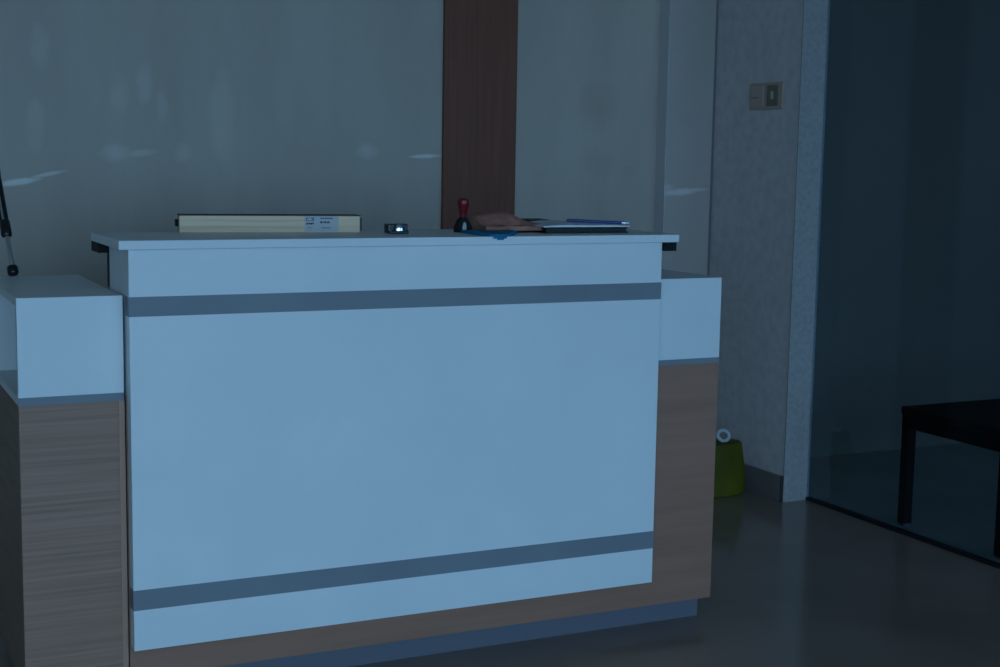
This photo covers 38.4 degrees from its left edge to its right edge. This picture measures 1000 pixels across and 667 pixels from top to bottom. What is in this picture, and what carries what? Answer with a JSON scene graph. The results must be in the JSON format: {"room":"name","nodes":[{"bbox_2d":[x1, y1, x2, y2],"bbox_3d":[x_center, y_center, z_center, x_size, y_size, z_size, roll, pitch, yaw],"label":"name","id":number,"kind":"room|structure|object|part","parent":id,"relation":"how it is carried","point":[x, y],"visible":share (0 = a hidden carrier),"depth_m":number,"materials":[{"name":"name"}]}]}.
{"room":"office reception area","nodes":[
{"label":"office reception area","id":0,"kind":"room"},
{"bbox_2d":[0,0,999,457],"bbox_3d":[-1.111,-0.792,5.005,11.300,2.900,0.120,-3,8,-26],"label":"wall","id":1,"kind":"structure","parent":0,"point":[116,115],"depth_m":5.52,"materials":[{"name":"grey paint"}]},
{"bbox_2d":[441,0,517,228],"bbox_3d":[-0.077,-0.827,5.428,0.302,2.900,0.018,-3,8,-26],"label":"wall panel","id":2,"kind":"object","parent":1,"relation":"attached to","point":[480,37],"depth_m":5.41,"materials":[{"name":"brown wood"}]},
{"bbox_2d":[653,0,670,268],"bbox_3d":[0.647,-0.855,5.747,0.002,2.900,0.072,-3,8,-26],"label":"trim","id":3,"kind":"structure","parent":1,"relation":"attached to","point":[665,5],"depth_m":5.74,"materials":[{"name":"white paint"}]},
{"bbox_2d":[662,0,716,274],"bbox_3d":[0.750,-0.860,5.795,0.224,2.900,0.075,-3,8,-26],"label":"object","id":4,"kind":"structure","parent":1,"relation":"attached to","point":[692,22],"depth_m":5.76,"materials":[{"name":"clear glass"}]},
{"bbox_2d":[0,443,999,666],"bbox_3d":[0.750,1.189,1.440,11.400,0.080,8.535,-3,8,-26],"label":"floor","id":5,"kind":"structure","parent":0,"point":[802,583],"depth_m":4.40,"materials":[{"name":"tile"}]},
{"bbox_2d":[0,229,721,666],"bbox_3d":[-0.346,0.274,3.845,1.862,1.100,0.640,-3,8,-26],"label":"reception desk","id":6,"kind":"object","parent":5,"relation":"on","point":[320,449],"visible":0.99,"depth_m":3.51,"materials":[{"name":"white laminate"}]},
{"bbox_2d":[0,171,18,275],"bbox_3d":[-1.529,-1.136,4.023,0.030,1.864,1.191,-4,8,-32],"label":"pole","id":7,"kind":"object","parent":6,"relation":"on","point":[5,227],"visible":1,"depth_m":3.68,"materials":[{"name":"black metal"}]},
{"bbox_3d":[-1.293,-0.351,3.713,0.006,0.130,0.085,-4,8,-32],"label":"rail","id":8,"kind":"part","parent":7,"relation":"part of","materials":[{"name":"metal"}]},
{"bbox_3d":[-1.195,0.456,3.499,0.018,0.664,0.562,-3,8,-26],"label":"panel","id":9,"kind":"part","parent":6,"relation":"part of","materials":[{"name":"brown wood"}]},
{"bbox_3d":[-0.925,-0.153,3.431,0.021,0.080,0.021,-3,8,-26],"label":"panel","id":10,"kind":"part","parent":6,"relation":"part of","materials":[{"name":"black"}]},
{"bbox_2d":[175,214,361,232],"bbox_3d":[-0.581,-0.278,3.615,0.462,0.044,0.063,-1,7,-17],"label":"cardboard box","id":11,"kind":"object","parent":6,"relation":"on","point":[185,223],"visible":1,"depth_m":3.59,"materials":[{"name":"brown cardboard"}]},
{"bbox_3d":[-0.579,-0.298,3.613,0.453,0.002,0.062,-1,7,-17],"label":"lid","id":12,"kind":"part","parent":11,"relation":"part of","materials":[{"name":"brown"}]},
{"bbox_2d":[306,218,332,224],"bbox_3d":[-0.455,-0.279,3.622,0.068,0.026,0.001,-1,8,-18],"label":"print","id":13,"kind":"object","parent":11,"relation":"on","point":[306,218],"depth_m":3.62},
{"bbox_2d":[91,229,678,249],"bbox_3d":[-0.258,-0.244,3.651,1.466,0.020,0.340,-3,8,-26],"label":"countertop","id":14,"kind":"structure","parent":6,"relation":"on","point":[416,237],"depth_m":3.48,"materials":[{"name":"white laminate"}]},
{"bbox_3d":[-0.216,0.244,3.591,1.402,0.932,0.040,-3,8,-26],"label":"panel","id":15,"kind":"part","parent":6,"relation":"part of","materials":[{"name":"white laminate"}]},
{"bbox_2d":[384,223,408,233],"bbox_3d":[-0.261,-0.266,3.643,0.053,0.025,0.046,-3,8,-26],"label":"gadget","id":16,"kind":"object","parent":6,"relation":"on","point":[390,228],"visible":1,"depth_m":3.63,"materials":[{"name":"black plastic"}]},
{"bbox_2d":[454,198,471,232],"bbox_3d":[-0.096,-0.308,3.744,0.040,0.089,0.035,-3,8,-26],"label":"stamp","id":17,"kind":"object","parent":6,"relation":"on","point":[462,223],"visible":0.95,"depth_m":3.73,"materials":[{"name":"red plastic"}]},
{"bbox_3d":[-0.096,-0.327,3.741,0.035,0.051,0.035,-3,8,-26],"label":"handle","id":18,"kind":"part","parent":17,"relation":"part of","materials":[{"name":"red plastic"}]},
{"bbox_3d":[-0.097,-0.285,3.747,0.040,0.041,0.028,-3,8,-26],"label":"frame","id":19,"kind":"part","parent":17,"relation":"part of","materials":[{"name":"black plastic"}]},
{"bbox_2d":[460,229,516,239],"bbox_3d":[-0.012,-0.259,3.699,0.158,0.021,0.225,-3,8,-26],"label":"plastic sleeve","id":20,"kind":"object","parent":6,"relation":"on","point":[497,234],"visible":0.97,"depth_m":3.62,"materials":[{"name":"blue plastic"}]},
{"bbox_2d":[467,211,541,230],"bbox_3d":[0.015,-0.302,3.830,0.200,0.046,0.173,-3,8,-26],"label":"paper bag","id":21,"kind":"object","parent":6,"relation":"on","point":[485,220],"visible":0.9,"depth_m":3.79,"materials":[{"name":"brown paper"}]},
{"bbox_2d":[521,218,548,221],"bbox_3d":[0.057,-0.304,3.977,0.142,0.026,0.073,-3,8,-26],"label":"book","id":22,"kind":"object","parent":6,"relation":"on","point":[525,219],"visible":0.2,"depth_m":3.96,"materials":[{"name":"grey paper"}]},
{"bbox_2d":[532,227,627,232],"bbox_3d":[0.195,-0.285,3.891,0.251,0.016,0.196,-3,8,-26],"label":"notebook","id":23,"kind":"object","parent":6,"relation":"on","point":[544,229],"visible":0.65,"depth_m":3.81,"materials":[{"name":"black paper"}]},
{"bbox_2d":[531,220,629,226],"bbox_3d":[0.196,-0.297,3.882,0.255,0.010,0.175,-3,8,-26],"label":"paper sheets","id":24,"kind":"object","parent":23,"relation":"on","point":[543,223],"visible":0.88,"depth_m":3.84,"materials":[{"name":"white paper"}]},
{"bbox_2d":[566,219,628,224],"bbox_3d":[0.264,-0.301,3.871,0.172,0.014,0.010,0,7,-7],"label":"pen","id":25,"kind":"object","parent":24,"relation":"on","point":[567,220],"visible":1,"depth_m":3.87,"materials":[{"name":"blue plastic"}]},
{"bbox_2d":[714,428,744,497],"bbox_3d":[0.843,0.497,5.609,0.262,0.258,0.162,-3,8,-26],"label":"plastic jug","id":26,"kind":"object","parent":5,"relation":"on","point":[729,477],"visible":0.62,"depth_m":5.56,"materials":[{"name":"green plastic"}]},
{"bbox_3d":[0.868,0.397,5.586,0.066,0.053,0.031,-3,8,-26],"label":"ring handle","id":27,"kind":"part","parent":26,"relation":"part of","materials":[{"name":"grey plastic"}]},
{"bbox_2d":[897,399,999,558],"bbox_3d":[1.946,0.487,5.135,0.893,0.432,0.513,-3,8,-26],"label":"table","id":28,"kind":"object","parent":5,"relation":"on","point":[977,422],"visible":1,"depth_m":5.04,"materials":[{"name":"black paint"}]},
{"bbox_3d":[1.462,0.487,5.161,0.036,0.394,0.036,-3,8,-26],"label":"leg","id":29,"kind":"part","parent":28,"relation":"part of","materials":[{"name":"black paint"}]},
{"bbox_3d":[1.666,0.543,4.743,0.036,0.394,0.036,-3,8,-26],"label":"leg","id":30,"kind":"part","parent":28,"relation":"part of","materials":[{"name":"black paint"}]},
{"bbox_2d":[709,0,802,475],"bbox_3d":[1.022,-0.833,5.622,0.113,2.900,0.626,-3,8,-26],"label":"wall","id":31,"kind":"structure","parent":0,"point":[759,41],"depth_m":5.59,"materials":[{"name":"white paint"}]},
{"bbox_2d":[707,0,718,275],"bbox_3d":[0.863,-0.909,5.800,0.009,2.800,0.002,-3,8,-26],"label":"trim","id":32,"kind":"structure","parent":31,"relation":"attached to","point":[717,4],"depth_m":5.81,"materials":[{"name":"grey metal"}]},
{"bbox_2d":[744,463,780,501],"bbox_3d":[0.957,0.562,5.737,0.013,0.100,0.547,-3,8,-26],"label":"baseboard","id":33,"kind":"structure","parent":31,"relation":"attached to","point":[762,482],"depth_m":5.59,"materials":[{"name":"grey tile"}]},
{"bbox_2d":[750,82,783,109],"bbox_3d":[1.022,-0.901,5.459,0.022,0.102,0.214,-3,8,-26],"label":"wall switch","id":34,"kind":"object","parent":31,"relation":"attached to","point":[770,95],"visible":1,"depth_m":5.45,"materials":[{"name":"beige plastic"}]},
{"bbox_2d":[780,476,782,501],"bbox_3d":[1.076,0.595,5.492,0.014,0.101,0.003,-3,8,-26],"label":"trim","id":35,"kind":"structure","parent":31,"relation":"attached to","point":[781,478],"depth_m":5.49,"materials":[{"name":"grey tile"}]},
{"bbox_2d":[782,0,830,501],"bbox_3d":[1.159,-0.796,5.341,0.120,2.900,0.004,-3,8,-26],"label":"trim","id":36,"kind":"structure","parent":31,"relation":"attached to","point":[816,13],"depth_m":5.40,"materials":[{"name":"white paint"}]},
{"bbox_2d":[806,497,999,568],"bbox_3d":[2.888,-0.338,1.925,0.040,2.900,7.703,-3,8,-26],"label":"trim","id":37,"kind":"structure","parent":31,"relation":"attached to","point":[972,556],"depth_m":5.03,"materials":[{"name":"grey metal"}]}
]}

